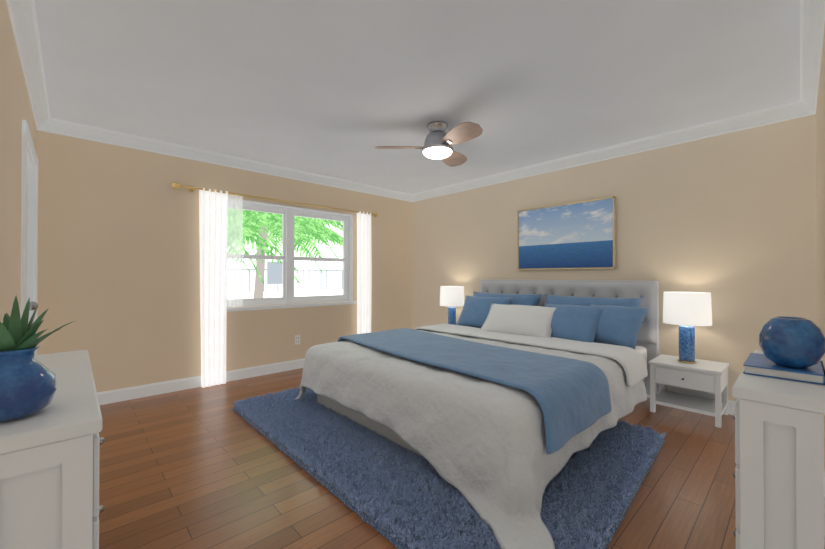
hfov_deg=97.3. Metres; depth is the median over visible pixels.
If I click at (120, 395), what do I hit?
baseboard
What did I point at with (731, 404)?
baseboard
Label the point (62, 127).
crown molding
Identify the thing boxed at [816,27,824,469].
wall
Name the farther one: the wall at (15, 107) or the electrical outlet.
the electrical outlet
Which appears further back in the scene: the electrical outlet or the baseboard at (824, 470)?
the electrical outlet
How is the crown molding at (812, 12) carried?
attached to the wall at (820, 156)
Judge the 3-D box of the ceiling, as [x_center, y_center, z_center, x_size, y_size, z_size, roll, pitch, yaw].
[-0.050,-1.335,2.818,4.500,0.100,4.640,0,0,-43]
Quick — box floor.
[99,368,736,548]
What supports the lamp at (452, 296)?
on the nightstand
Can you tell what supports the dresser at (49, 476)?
on the floor
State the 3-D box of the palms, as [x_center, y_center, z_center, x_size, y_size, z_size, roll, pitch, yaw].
[-4.391,-0.169,7.822,8.027,4.719,6.819,0,0,-43]
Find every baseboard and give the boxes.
[97,358,304,404]
[647,387,735,414]
[824,470,824,528]
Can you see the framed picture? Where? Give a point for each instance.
(578, 235)
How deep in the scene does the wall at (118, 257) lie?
3.50 m
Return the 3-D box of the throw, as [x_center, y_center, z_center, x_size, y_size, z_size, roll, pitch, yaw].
[0.238,0.704,2.841,1.068,0.282,2.275,0,0,-43]
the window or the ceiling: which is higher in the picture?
the ceiling
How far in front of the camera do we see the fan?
3.02 m
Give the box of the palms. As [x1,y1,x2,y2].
[227,208,342,297]
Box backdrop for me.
[227,222,342,298]
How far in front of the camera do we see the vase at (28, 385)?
0.90 m
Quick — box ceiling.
[35,0,799,193]
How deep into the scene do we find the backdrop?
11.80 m
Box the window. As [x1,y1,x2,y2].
[226,198,355,311]
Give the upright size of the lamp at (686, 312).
0.580 m
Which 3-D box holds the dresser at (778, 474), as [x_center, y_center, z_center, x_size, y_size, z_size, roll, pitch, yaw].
[1.411,0.755,1.393,0.840,0.785,0.236,0,0,-43]
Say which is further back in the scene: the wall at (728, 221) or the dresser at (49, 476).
the wall at (728, 221)
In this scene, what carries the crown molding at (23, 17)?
attached to the wall at (15, 107)
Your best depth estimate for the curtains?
3.81 m
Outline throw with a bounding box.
[336,328,611,454]
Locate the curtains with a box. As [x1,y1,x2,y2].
[172,182,377,387]
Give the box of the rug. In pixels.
[232,387,665,548]
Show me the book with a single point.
(758, 364)
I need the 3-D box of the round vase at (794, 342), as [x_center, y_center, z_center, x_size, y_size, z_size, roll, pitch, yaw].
[1.353,0.240,1.297,0.166,0.172,0.166,0,0,-43]
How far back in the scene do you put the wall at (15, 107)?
1.72 m
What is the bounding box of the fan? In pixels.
[375,121,482,166]
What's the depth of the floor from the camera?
1.98 m
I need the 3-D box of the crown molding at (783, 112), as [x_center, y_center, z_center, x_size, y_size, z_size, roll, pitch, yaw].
[1.454,-1.224,4.225,0.080,0.105,4.340,0,0,-43]
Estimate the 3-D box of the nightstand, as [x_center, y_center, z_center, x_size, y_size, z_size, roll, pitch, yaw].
[2.298,0.944,3.025,0.422,0.425,0.476,0,0,-43]
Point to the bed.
(499, 404)
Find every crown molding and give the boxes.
[6,0,53,132]
[54,118,413,201]
[414,102,815,201]
[794,0,824,115]
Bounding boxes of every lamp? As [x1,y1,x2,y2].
[440,286,463,324]
[663,292,711,362]
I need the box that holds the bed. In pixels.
[295,280,659,548]
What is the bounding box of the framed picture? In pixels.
[517,196,615,269]
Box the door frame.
[21,120,37,354]
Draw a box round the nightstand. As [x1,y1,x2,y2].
[649,354,728,427]
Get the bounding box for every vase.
[0,296,73,422]
[759,316,824,368]
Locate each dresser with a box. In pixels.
[0,350,104,548]
[732,350,824,548]
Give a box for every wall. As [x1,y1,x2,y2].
[0,0,36,322]
[37,130,411,392]
[412,114,816,400]
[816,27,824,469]
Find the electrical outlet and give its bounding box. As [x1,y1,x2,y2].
[295,335,299,344]
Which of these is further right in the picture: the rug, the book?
the book
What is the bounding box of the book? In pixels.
[743,353,824,384]
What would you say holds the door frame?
attached to the wall at (15, 107)

